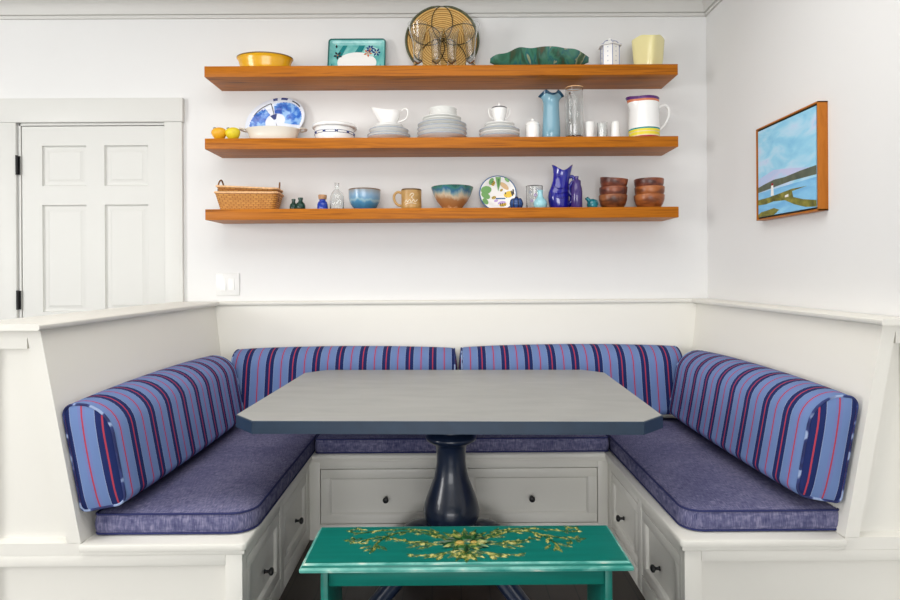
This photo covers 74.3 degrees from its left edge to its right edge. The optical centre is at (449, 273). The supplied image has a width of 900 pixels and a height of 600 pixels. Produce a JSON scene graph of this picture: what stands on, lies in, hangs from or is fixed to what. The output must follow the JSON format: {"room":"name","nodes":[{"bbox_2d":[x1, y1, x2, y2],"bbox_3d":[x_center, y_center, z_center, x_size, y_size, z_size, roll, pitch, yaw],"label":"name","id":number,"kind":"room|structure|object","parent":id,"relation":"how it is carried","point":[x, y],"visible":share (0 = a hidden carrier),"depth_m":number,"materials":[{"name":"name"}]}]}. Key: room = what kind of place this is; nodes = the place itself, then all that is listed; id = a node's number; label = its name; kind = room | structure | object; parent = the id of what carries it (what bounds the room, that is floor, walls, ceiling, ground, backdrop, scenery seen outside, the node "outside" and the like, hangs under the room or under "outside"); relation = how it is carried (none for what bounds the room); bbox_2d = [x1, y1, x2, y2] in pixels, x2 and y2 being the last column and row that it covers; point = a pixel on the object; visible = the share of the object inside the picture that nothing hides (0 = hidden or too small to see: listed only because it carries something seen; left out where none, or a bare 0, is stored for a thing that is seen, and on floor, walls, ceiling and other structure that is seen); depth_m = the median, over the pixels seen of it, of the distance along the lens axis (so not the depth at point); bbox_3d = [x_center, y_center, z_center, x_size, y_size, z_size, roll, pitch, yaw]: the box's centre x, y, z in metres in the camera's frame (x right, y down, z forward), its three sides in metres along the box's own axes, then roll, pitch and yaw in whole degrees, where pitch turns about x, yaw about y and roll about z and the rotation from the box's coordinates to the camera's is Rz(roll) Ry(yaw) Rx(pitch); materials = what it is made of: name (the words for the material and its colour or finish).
{"room":"breakfast nook","nodes":[
{"label":"breakfast nook","id":0,"kind":"room"},
{"bbox_2d":[0,17,707,317],"bbox_3d":[-1.583,-0.134,3.281,6.172,2.720,0.100,0,0,0],"label":"wall","id":1,"kind":"structure","parent":0,"point":[106,58],"depth_m":3.23,"materials":[{"name":"white paint"}]},
{"bbox_2d":[15,126,164,317],"bbox_3d":[-1.943,0.211,3.234,0.802,2.018,0.064,0,0,0],"label":"door","id":2,"kind":"structure","parent":1,"relation":"in","point":[93,197],"depth_m":3.23,"materials":[{"name":"white paint"}]},
{"bbox_2d":[0,98,183,319],"bbox_3d":[-1.943,0.142,3.246,1.012,2.172,0.087,0,0,0],"label":"trim","id":3,"kind":"structure","parent":1,"relation":"attached to","point":[168,113],"depth_m":3.21,"materials":[{"name":"white paint"}]},
{"bbox_2d":[216,273,239,295],"bbox_3d":[-1.207,0.061,3.226,0.126,0.122,0.012,0,0,0],"label":"light switch","id":4,"kind":"object","parent":1,"relation":"attached to","point":[227,284],"visible":1,"depth_m":3.23,"materials":[{"name":"white plastic"}]},
{"bbox_2d":[0,0,705,19],"bbox_3d":[-1.590,-1.437,3.186,5.972,0.114,0.090,0,0,0],"label":"trim","id":5,"kind":"structure","parent":1,"relation":"attached to","point":[9,9],"depth_m":3.21,"materials":[{"name":"grey paint"}]},
{"bbox_2d":[204,64,677,90],"bbox_3d":[-0.044,-1.023,3.118,2.391,0.054,0.234,0,0,0],"label":"shelf","id":6,"kind":"object","parent":1,"relation":"attached to","point":[589,76],"visible":1,"depth_m":3.02,"materials":[{"name":"brown wood"}]},
{"bbox_2d":[236,51,292,65],"bbox_3d":[-0.969,-1.085,3.115,0.292,0.082,0.199,0,0,0],"label":"oval bowl","id":7,"kind":"object","parent":6,"relation":"on","point":[256,58],"visible":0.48,"depth_m":3.04,"materials":[{"name":"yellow ceramic"}]},
{"bbox_2d":[327,38,385,65],"bbox_3d":[-0.499,-1.156,3.184,0.310,0.216,0.065,0,0,0],"label":"tray","id":8,"kind":"object","parent":6,"relation":"on","point":[347,51],"visible":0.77,"depth_m":3.20,"materials":[{"name":"teal ceramic"}]},
{"bbox_2d":[408,20,427,64],"bbox_3d":[-0.166,-1.171,3.085,0.104,0.243,0.104,0,0,0],"label":"drinking glass","id":9,"kind":"object","parent":6,"relation":"on","point":[417,28],"visible":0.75,"depth_m":3.06,"materials":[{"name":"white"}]},
{"bbox_2d":[428,27,443,64],"bbox_3d":[-0.072,-1.156,3.086,0.080,0.212,0.080,0,0,0],"label":"drinking glass","id":10,"kind":"object","parent":6,"relation":"on","point":[435,33],"visible":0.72,"depth_m":3.06,"materials":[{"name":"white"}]},
{"bbox_2d":[405,6,479,64],"bbox_3d":[-0.042,-1.250,3.192,0.401,0.399,0.054,0,0,0],"label":"woven tray","id":11,"kind":"object","parent":6,"relation":"on","point":[443,17],"visible":0.55,"depth_m":3.19,"materials":[{"name":"wicker"}]},
{"bbox_2d":[444,27,458,64],"bbox_3d":[0.009,-1.156,3.086,0.080,0.212,0.080,0,0,0],"label":"drinking glass","id":12,"kind":"object","parent":6,"relation":"on","point":[451,33],"visible":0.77,"depth_m":3.06,"materials":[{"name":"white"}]},
{"bbox_2d":[461,20,478,64],"bbox_3d":[0.106,-1.173,3.086,0.092,0.243,0.092,0,0,0],"label":"drinking glass","id":13,"kind":"object","parent":6,"relation":"on","point":[470,27],"visible":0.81,"depth_m":3.06,"materials":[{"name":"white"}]},
{"bbox_2d":[490,46,588,64],"bbox_3d":[0.468,-1.105,3.118,0.516,0.105,0.206,0,0,0],"label":"dish","id":14,"kind":"object","parent":6,"relation":"on","point":[545,55],"visible":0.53,"depth_m":3.05,"materials":[{"name":"green ceramic"}]},
{"bbox_2d":[598,38,621,63],"bbox_3d":[0.838,-1.143,3.113,0.111,0.176,0.127,0,0,0],"label":"ginger jar","id":15,"kind":"object","parent":6,"relation":"on","point":[610,49],"visible":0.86,"depth_m":3.08,"materials":[{"name":"white ceramic"}]},
{"bbox_2d":[632,35,664,63],"bbox_3d":[1.038,-1.145,3.114,0.138,0.177,0.138,0,0,-43],"label":"vase","id":16,"kind":"object","parent":6,"relation":"on","point":[646,49],"visible":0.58,"depth_m":3.06,"materials":[{"name":"yellow ceramic"}]},
{"bbox_2d":[205,136,677,157],"bbox_3d":[-0.042,-0.659,3.118,2.391,0.054,0.234,0,0,0],"label":"shelf","id":17,"kind":"object","parent":1,"relation":"attached to","point":[591,145],"visible":1,"depth_m":3.00,"materials":[{"name":"brown wood"}]},
{"bbox_2d":[211,127,225,137],"bbox_3d":[-1.180,-0.712,3.037,0.075,0.066,0.070,0,0,5],"label":"ornament","id":18,"kind":"object","parent":17,"relation":"on","point":[218,132],"visible":0.81,"depth_m":3.01,"materials":[{"name":"orange"}]},
{"bbox_2d":[225,127,239,137],"bbox_3d":[-1.111,-0.712,3.037,0.075,0.065,0.070,0,0,-5],"label":"ornament","id":19,"kind":"object","parent":17,"relation":"on","point":[232,132],"visible":0.84,"depth_m":3.01,"materials":[{"name":"yellow"}]},
{"bbox_2d":[239,126,306,137],"bbox_3d":[-0.916,-0.714,3.083,0.352,0.067,0.167,0,0,0],"label":"baking dish","id":20,"kind":"object","parent":17,"relation":"on","point":[255,131],"visible":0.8,"depth_m":3.02,"materials":[{"name":"beige ceramic"}]},
{"bbox_2d":[245,98,304,134],"bbox_3d":[-0.940,-0.818,3.196,0.317,0.258,0.051,0,0,-2],"label":"oval platter","id":21,"kind":"object","parent":17,"relation":"on","point":[288,112],"visible":0.77,"depth_m":3.20,"materials":[{"name":"white"}]},
{"bbox_2d":[312,121,356,137],"bbox_3d":[-0.604,-0.731,3.109,0.230,0.097,0.230,0,0,0],"label":"casserole","id":22,"kind":"object","parent":17,"relation":"on","point":[323,129],"visible":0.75,"depth_m":3.02,"materials":[{"name":"white ceramic"}]},
{"bbox_2d":[314,125,354,137],"bbox_3d":[-0.604,-0.718,3.109,0.212,0.070,0.207,0,0,0],"label":"pot","id":23,"kind":"object","parent":22,"relation":"attached to","point":[321,131],"depth_m":3.02,"materials":[{"name":"white ceramic"}]},
{"bbox_2d":[367,133,408,137],"bbox_3d":[-0.319,-0.695,3.110,0.224,0.022,0.224,0,0,0],"label":"plate","id":24,"kind":"object","parent":17,"relation":"on","point":[379,135],"visible":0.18,"depth_m":3.03,"materials":[{"name":"white ceramic"}]},
{"bbox_2d":[367,130,409,136],"bbox_3d":[-0.319,-0.708,3.110,0.224,0.022,0.224,0,0,0],"label":"plate","id":25,"kind":"object","parent":24,"relation":"on","point":[385,131],"visible":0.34,"depth_m":3.02,"materials":[{"name":"white ceramic"}]},
{"bbox_2d":[369,126,408,132],"bbox_3d":[-0.320,-0.733,3.110,0.206,0.024,0.206,0,0,0],"label":"plate","id":26,"kind":"object","parent":25,"relation":"on","point":[378,128],"visible":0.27,"depth_m":3.04,"materials":[{"name":"white ceramic"}]},
{"bbox_2d":[374,123,402,126],"bbox_3d":[-0.320,-0.754,3.110,0.150,0.022,0.150,0,0,0],"label":"saucer","id":27,"kind":"object","parent":26,"relation":"on","point":[382,124],"visible":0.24,"depth_m":3.05,"materials":[{"name":"white ceramic"}]},
{"bbox_2d":[375,122,402,125],"bbox_3d":[-0.320,-0.764,3.110,0.144,0.018,0.144,0,0,0],"label":"saucer","id":28,"kind":"object","parent":27,"relation":"on","point":[380,122],"visible":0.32,"depth_m":3.05,"materials":[{"name":"white ceramic"}]},
{"bbox_2d":[371,107,408,122],"bbox_3d":[-0.315,-0.816,3.110,0.199,0.106,0.080,0,0,0],"label":"gravy boat","id":29,"kind":"object","parent":28,"relation":"on","point":[383,115],"visible":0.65,"depth_m":3.08,"materials":[{"name":"white ceramic"}]},
{"bbox_2d":[417,131,466,136],"bbox_3d":[-0.041,-0.698,3.108,0.260,0.024,0.260,0,0,0],"label":"plate","id":30,"kind":"object","parent":17,"relation":"on","point":[438,133],"visible":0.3,"depth_m":3.01,"materials":[{"name":"white"}]},
{"bbox_2d":[417,127,466,134],"bbox_3d":[-0.042,-0.719,3.108,0.260,0.024,0.260,0,0,0],"label":"plate","id":31,"kind":"object","parent":30,"relation":"on","point":[435,129],"visible":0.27,"depth_m":3.01,"materials":[{"name":"white ceramic"}]},
{"bbox_2d":[417,123,466,130],"bbox_3d":[-0.042,-0.740,3.108,0.258,0.024,0.258,0,0,0],"label":"plate","id":32,"kind":"object","parent":31,"relation":"on","point":[433,125],"visible":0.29,"depth_m":3.01,"materials":[{"name":"white ceramic"}]},
{"bbox_2d":[418,119,465,126],"bbox_3d":[-0.042,-0.761,3.108,0.254,0.024,0.254,0,0,0],"label":"plate","id":33,"kind":"object","parent":32,"relation":"on","point":[432,121],"visible":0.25,"depth_m":3.01,"materials":[{"name":"white ceramic"}]},
{"bbox_2d":[423,116,460,120],"bbox_3d":[-0.042,-0.782,3.108,0.202,0.024,0.202,0,0,0],"label":"plate","id":34,"kind":"object","parent":33,"relation":"on","point":[435,117],"visible":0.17,"depth_m":3.02,"materials":[{"name":"white ceramic"}]},
{"bbox_2d":[423,113,460,119],"bbox_3d":[-0.042,-0.797,3.108,0.202,0.022,0.202,0,0,0],"label":"plate","id":35,"kind":"object","parent":34,"relation":"on","point":[438,114],"visible":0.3,"depth_m":3.03,"materials":[{"name":"white ceramic"}]},
{"bbox_2d":[429,110,456,114],"bbox_3d":[-0.036,-0.816,3.111,0.144,0.034,0.144,0,0,0],"label":"bowl","id":36,"kind":"object","parent":35,"relation":"on","point":[438,111],"visible":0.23,"depth_m":3.05,"materials":[{"name":"white ceramic"}]},
{"bbox_2d":[429,108,456,112],"bbox_3d":[-0.036,-0.828,3.111,0.144,0.034,0.144,0,0,0],"label":"bowl","id":37,"kind":"object","parent":36,"relation":"on","point":[435,109],"visible":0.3,"depth_m":3.05,"materials":[{"name":"white ceramic"}]},
{"bbox_2d":[429,105,456,109],"bbox_3d":[-0.036,-0.840,3.111,0.144,0.034,0.144,0,0,0],"label":"bowl","id":38,"kind":"object","parent":37,"relation":"on","point":[443,106],"visible":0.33,"depth_m":3.05,"materials":[{"name":"white ceramic"}]},
{"bbox_2d":[480,133,519,136],"bbox_3d":[0.259,-0.699,3.112,0.214,0.022,0.214,0,0,0],"label":"plate","id":39,"kind":"object","parent":17,"relation":"on","point":[490,134],"visible":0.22,"depth_m":3.03,"materials":[{"name":"white"}]},
{"bbox_2d":[479,129,519,135],"bbox_3d":[0.259,-0.717,3.112,0.214,0.022,0.214,0,0,0],"label":"plate","id":40,"kind":"object","parent":39,"relation":"on","point":[494,130],"visible":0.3,"depth_m":3.03,"materials":[{"name":"white ceramic"}]},
{"bbox_2d":[479,126,519,132],"bbox_3d":[0.258,-0.735,3.112,0.212,0.022,0.212,0,0,0],"label":"plate","id":41,"kind":"object","parent":40,"relation":"on","point":[490,127],"visible":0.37,"depth_m":3.03,"materials":[{"name":"white ceramic"}]},
{"bbox_2d":[484,124,514,127],"bbox_3d":[0.258,-0.752,3.112,0.164,0.020,0.164,0,0,0],"label":"saucer","id":42,"kind":"object","parent":41,"relation":"on","point":[491,124],"visible":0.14,"depth_m":3.04,"materials":[{"name":"white ceramic"}]},
{"bbox_2d":[484,121,513,125],"bbox_3d":[0.258,-0.768,3.112,0.156,0.020,0.156,0,0,0],"label":"saucer","id":43,"kind":"object","parent":42,"relation":"on","point":[491,122],"visible":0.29,"depth_m":3.05,"materials":[{"name":"white ceramic"}]},
{"bbox_2d":[488,103,509,120],"bbox_3d":[0.258,-0.830,3.112,0.090,0.120,0.079,0,0,41],"label":"sugar bowl","id":44,"kind":"object","parent":43,"relation":"on","point":[499,111],"visible":0.82,"depth_m":3.08,"materials":[{"name":"white ceramic"}]},
{"bbox_2d":[526,118,539,136],"bbox_3d":[0.430,-0.748,3.097,0.073,0.118,0.073,0,0,0],"label":"lidded jar","id":45,"kind":"object","parent":17,"relation":"on","point":[532,127],"visible":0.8,"depth_m":3.07,"materials":[{"name":"white ceramic"}]},
{"bbox_2d":[538,89,563,136],"bbox_3d":[0.528,-0.819,3.102,0.109,0.259,0.109,0,0,45],"label":"vase","id":46,"kind":"object","parent":17,"relation":"on","point":[550,126],"visible":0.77,"depth_m":3.06,"materials":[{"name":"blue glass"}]},
{"bbox_2d":[565,85,582,136],"bbox_3d":[0.648,-0.828,3.083,0.092,0.275,0.122,0,0,0],"label":"glass vase","id":47,"kind":"object","parent":17,"relation":"on","point":[574,93],"visible":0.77,"depth_m":3.06,"materials":[{"name":"clear glass"}]},
{"bbox_2d":[585,121,594,136],"bbox_3d":[0.728,-0.738,3.098,0.051,0.095,0.051,0,0,0],"label":"cup","id":48,"kind":"object","parent":17,"relation":"on","point":[589,125],"visible":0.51,"depth_m":3.08,"materials":[{"name":"white ceramic"}]},
{"bbox_2d":[597,122,606,135],"bbox_3d":[0.793,-0.737,3.098,0.052,0.092,0.052,0,0,0],"label":"votive holder","id":49,"kind":"object","parent":17,"relation":"on","point":[601,126],"visible":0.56,"depth_m":3.08,"materials":[{"name":"clear glass"}]},
{"bbox_2d":[611,121,619,135],"bbox_3d":[0.861,-0.743,3.099,0.052,0.102,0.052,0,0,0],"label":"salt cellar","id":50,"kind":"object","parent":17,"relation":"on","point":[615,131],"visible":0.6,"depth_m":3.08,"materials":[{"name":"white ceramic"}]},
{"bbox_2d":[626,95,670,135],"bbox_3d":[1.028,-0.802,3.092,0.200,0.220,0.162,0,0,32],"label":"pitcher","id":51,"kind":"object","parent":17,"relation":"on","point":[644,117],"visible":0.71,"depth_m":3.04,"materials":[{"name":"white ceramic"}]},
{"bbox_2d":[205,207,678,223],"bbox_3d":[-0.040,-0.302,3.118,2.391,0.054,0.234,0,0,0],"label":"shelf","id":52,"kind":"object","parent":1,"relation":"attached to","point":[525,214],"visible":1,"depth_m":3.00,"materials":[{"name":"brown wood"}]},
{"bbox_2d":[214,191,283,208],"bbox_3d":[-1.047,-0.371,3.110,0.329,0.096,0.181,0,0,-4],"label":"wicker basket","id":53,"kind":"object","parent":52,"relation":"on","point":[226,199],"visible":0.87,"depth_m":3.04,"materials":[{"name":"brown wicker"}]},
{"bbox_2d":[216,180,282,201],"bbox_3d":[-1.046,-0.420,3.115,0.322,0.139,0.162,0,0,-4],"label":"wicker basket","id":54,"kind":"object","parent":53,"relation":"in","point":[222,187],"visible":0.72,"depth_m":3.04,"materials":[{"name":"brown wicker"}]},
{"bbox_2d":[290,199,295,208],"bbox_3d":[-0.815,-0.355,3.098,0.041,0.061,0.041,0,0,0],"label":"glass bottle","id":55,"kind":"object","parent":52,"relation":"on","point":[293,204],"visible":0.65,"depth_m":3.08,"materials":[{"name":"teal glass"}]},
{"bbox_2d":[296,197,305,208],"bbox_3d":[-0.775,-0.358,3.083,0.050,0.066,0.050,0,0,0],"label":"glass bottle","id":56,"kind":"object","parent":52,"relation":"on","point":[300,205],"visible":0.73,"depth_m":3.07,"materials":[{"name":"teal glass"}]},
{"bbox_2d":[317,194,327,208],"bbox_3d":[-0.661,-0.366,3.084,0.057,0.080,0.057,0,0,0],"label":"bottle","id":57,"kind":"object","parent":52,"relation":"on","point":[322,204],"visible":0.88,"depth_m":3.06,"materials":[{"name":"blue glass"}]},
{"bbox_2d":[330,183,343,208],"bbox_3d":[-0.589,-0.398,3.094,0.073,0.144,0.073,0,0,0],"label":"clear bottle","id":58,"kind":"object","parent":52,"relation":"on","point":[336,197],"visible":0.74,"depth_m":3.07,"materials":[{"name":"clear glass"}]},
{"bbox_2d":[348,187,380,207],"bbox_3d":[-0.448,-0.382,3.114,0.169,0.110,0.169,0,0,0],"label":"bowl","id":59,"kind":"object","parent":52,"relation":"on","point":[360,197],"visible":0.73,"depth_m":3.05,"materials":[{"name":"blue ceramic"}]},
{"bbox_2d":[393,188,421,207],"bbox_3d":[-0.216,-0.382,3.107,0.138,0.108,0.108,0,0,30],"label":"mug","id":60,"kind":"object","parent":52,"relation":"on","point":[410,197],"visible":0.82,"depth_m":3.06,"materials":[{"name":"brown ceramic"}]},
{"bbox_2d":[431,184,472,207],"bbox_3d":[0.011,-0.389,3.116,0.222,0.120,0.222,0,0,0],"label":"bowl","id":61,"kind":"object","parent":52,"relation":"on","point":[447,195],"visible":0.84,"depth_m":3.04,"materials":[{"name":"ceramic"}]},
{"bbox_2d":[479,176,516,207],"bbox_3d":[0.258,-0.430,3.200,0.202,0.198,0.048,0,0,1],"label":"plate","id":62,"kind":"object","parent":52,"relation":"on","point":[495,191],"visible":0.93,"depth_m":3.20,"materials":[{"name":"white"}]},
{"bbox_2d":[510,196,522,207],"bbox_3d":[0.343,-0.363,3.067,0.069,0.064,0.069,0,0,11],"label":"jar","id":63,"kind":"object","parent":52,"relation":"on","point":[516,202],"visible":0.81,"depth_m":3.04,"materials":[{"name":"blue ceramic"}]},
{"bbox_2d":[526,185,542,206],"bbox_3d":[0.444,-0.395,3.132,0.088,0.126,0.089,0,0,0],"label":"tumbler","id":64,"kind":"object","parent":52,"relation":"on","point":[531,190],"visible":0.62,"depth_m":3.10,"materials":[{"name":"clear glass"}]},
{"bbox_2d":[533,190,546,206],"bbox_3d":[0.464,-0.379,3.055,0.071,0.094,0.071,0,0,0],"label":"bud vase","id":65,"kind":"object","parent":52,"relation":"on","point":[539,201],"visible":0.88,"depth_m":3.03,"materials":[{"name":"teal ceramic"}]},
{"bbox_2d":[548,165,574,206],"bbox_3d":[0.585,-0.450,3.108,0.148,0.234,0.089,0,0,0],"label":"pitcher","id":66,"kind":"object","parent":52,"relation":"on","point":[559,193],"visible":0.84,"depth_m":3.08,"materials":[{"name":"blue ceramic"}]},
{"bbox_2d":[571,176,581,206],"bbox_3d":[0.651,-0.416,3.053,0.057,0.165,0.057,0,0,0],"label":"bottle","id":67,"kind":"object","parent":52,"relation":"on","point":[576,190],"visible":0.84,"depth_m":3.03,"materials":[{"name":"glass"}]},
{"bbox_2d":[585,197,597,206],"bbox_3d":[0.738,-0.365,3.088,0.057,0.062,0.055,0,0,-43],"label":"bird figurine","id":68,"kind":"object","parent":52,"relation":"on","point":[590,202],"visible":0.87,"depth_m":3.07,"materials":[{"name":"teal ceramic"}]},
{"bbox_2d":[599,194,626,206],"bbox_3d":[0.854,-0.370,3.114,0.146,0.072,0.146,0,0,-23],"label":"wooden bowl","id":69,"kind":"object","parent":52,"relation":"on","point":[606,200],"visible":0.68,"depth_m":3.06,"materials":[{"name":"brown wood"}]},
{"bbox_2d":[599,186,627,194],"bbox_3d":[0.855,-0.412,3.114,0.144,0.072,0.144,0,0,15],"label":"wooden bowl","id":70,"kind":"object","parent":69,"relation":"on","point":[606,189],"visible":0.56,"depth_m":3.05,"materials":[{"name":"brown wood"}]},
{"bbox_2d":[600,177,627,186],"bbox_3d":[0.858,-0.462,3.106,0.142,0.087,0.142,0,0,4],"label":"wooden bowl","id":71,"kind":"object","parent":70,"relation":"on","point":[604,181],"visible":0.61,"depth_m":3.05,"materials":[{"name":"brown wood"}]},
{"bbox_2d":[634,193,664,206],"bbox_3d":[1.044,-0.372,3.114,0.155,0.072,0.155,0,0,-23],"label":"wooden bowl","id":72,"kind":"object","parent":52,"relation":"on","point":[651,199],"visible":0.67,"depth_m":3.06,"materials":[{"name":"red wood"}]},
{"bbox_2d":[634,185,664,194],"bbox_3d":[1.045,-0.413,3.114,0.153,0.072,0.153,0,0,15],"label":"wooden bowl","id":73,"kind":"object","parent":72,"relation":"on","point":[648,189],"visible":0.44,"depth_m":3.05,"materials":[{"name":"red wood"}]},
{"bbox_2d":[634,177,663,186],"bbox_3d":[1.042,-0.455,3.114,0.151,0.072,0.151,0,0,-36],"label":"wooden bowl","id":74,"kind":"object","parent":73,"relation":"on","point":[646,181],"visible":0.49,"depth_m":3.05,"materials":[{"name":"brown wood"}]},
{"bbox_2d":[279,500,644,599],"bbox_3d":[-1.560,1.251,-1.319,6.172,0.050,9.300,0,0,0],"label":"floor","id":75,"kind":"structure","parent":0,"point":[300,586],"depth_m":2.27,"materials":[{"name":"brown wood"}]},
{"bbox_2d":[0,301,311,599],"bbox_3d":[-1.047,0.688,2.509,0.868,1.071,1.445,0,0,0],"label":"bench","id":76,"kind":"object","parent":75,"relation":"on","point":[51,548],"visible":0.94,"depth_m":1.85,"materials":[{"name":"white paint"}]},
{"bbox_2d":[95,425,317,534],"bbox_3d":[-0.875,0.788,2.460,0.510,0.079,1.174,0,0,0],"label":"seat cushion","id":77,"kind":"object","parent":76,"relation":"on","point":[230,486],"visible":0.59,"depth_m":2.06,"materials":[{"name":"fabric"}]},
{"bbox_2d":[62,355,243,511],"bbox_3d":[-1.096,0.566,2.387,0.222,0.353,1.107,0,0,0],"label":"bolster cushion","id":78,"kind":"object","parent":77,"relation":"on","point":[123,438],"visible":0.95,"depth_m":2.02,"materials":[{"name":"fabric"}]},
{"bbox_2d":[236,370,662,599],"bbox_3d":[0.005,0.841,2.368,1.406,0.751,0.994,0,0,2],"label":"dining table","id":79,"kind":"object","parent":75,"relation":"on","point":[451,407],"visible":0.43,"depth_m":2.17,"materials":[{"name":"blue paint"}]},
{"bbox_2d":[215,298,696,539],"bbox_3d":[0.037,0.681,2.961,2.720,1.071,0.548,0,0,0],"label":"bench","id":80,"kind":"object","parent":75,"relation":"on","point":[510,488],"visible":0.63,"depth_m":3.16,"materials":[{"name":"white paint"}]},
{"bbox_2d":[231,346,456,409],"bbox_3d":[-0.541,0.559,3.037,1.162,0.360,0.223,0,0,0],"label":"bolster cushion","id":81,"kind":"object","parent":80,"relation":"on","point":[261,372],"visible":0.48,"depth_m":2.98,"materials":[{"name":"fabric"}]},
{"bbox_2d":[315,434,608,453],"bbox_3d":[0.055,0.783,2.878,1.351,0.079,0.343,0,0,0],"label":"seat cushion","id":82,"kind":"object","parent":80,"relation":"on","point":[324,443],"visible":0.49,"depth_m":2.71,"materials":[{"name":"fabric"}]},
{"bbox_2d":[459,344,681,414],"bbox_3d":[0.619,0.551,3.041,1.150,0.363,0.223,0,0,0],"label":"bolster cushion","id":83,"kind":"object","parent":80,"relation":"on","point":[647,371],"visible":0.41,"depth_m":2.98,"materials":[{"name":"fabric"}]},
{"bbox_2d":[299,525,633,599],"bbox_3d":[0.045,0.988,1.701,0.892,0.456,0.250,0,0,0],"label":"wooden bench","id":84,"kind":"object","parent":75,"relation":"on","point":[569,554],"visible":1,"depth_m":1.62,"materials":[{"name":"teal paint"}]},
{"bbox_2d":[605,298,899,599],"bbox_3d":[1.051,0.675,2.516,0.718,1.071,1.445,0,0,0],"label":"bench","id":85,"kind":"object","parent":75,"relation":"on","point":[857,355],"visible":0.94,"depth_m":1.86,"materials":[{"name":"white paint"}]},
{"bbox_2d":[608,418,838,531],"bbox_3d":[0.986,0.777,2.462,0.504,0.079,1.182,0,0,0],"label":"seat cushion","id":86,"kind":"object","parent":85,"relation":"on","point":[702,486],"visible":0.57,"depth_m":2.06,"materials":[{"name":"fabric"}]},
{"bbox_2d":[669,350,858,502],"bbox_3d":[1.165,0.543,2.394,0.222,0.353,1.107,0,0,0],"label":"bolster cushion","id":87,"kind":"object","parent":86,"relation":"on","point":[797,432],"visible":1,"depth_m":2.04,"materials":[{"name":"fabric"}]},
{"bbox_2d":[706,0,899,316],"bbox_3d":[1.468,-0.152,-1.360,0.100,2.720,9.200,0,0,0],"label":"wall","id":88,"kind":"structure","parent":0,"point":[767,61],"depth_m":2.31,"materials":[{"name":"white paint"}]},
{"bbox_2d":[702,0,721,15],"bbox_3d":[1.365,-1.454,-1.360,0.090,0.114,9.200,0,0,0],"label":"trim","id":89,"kind":"structure","parent":88,"relation":"attached to","point":[709,5],"depth_m":3.16,"materials":[{"name":"grey paint"}]},
{"bbox_2d":[756,101,827,220],"bbox_3d":[1.385,-0.437,2.430,0.038,0.407,0.444,0,0,0],"label":"framed painting","id":90,"kind":"object","parent":88,"relation":"attached to","point":[792,149],"visible":1,"depth_m":2.37,"materials":[{"name":"brown wood"}]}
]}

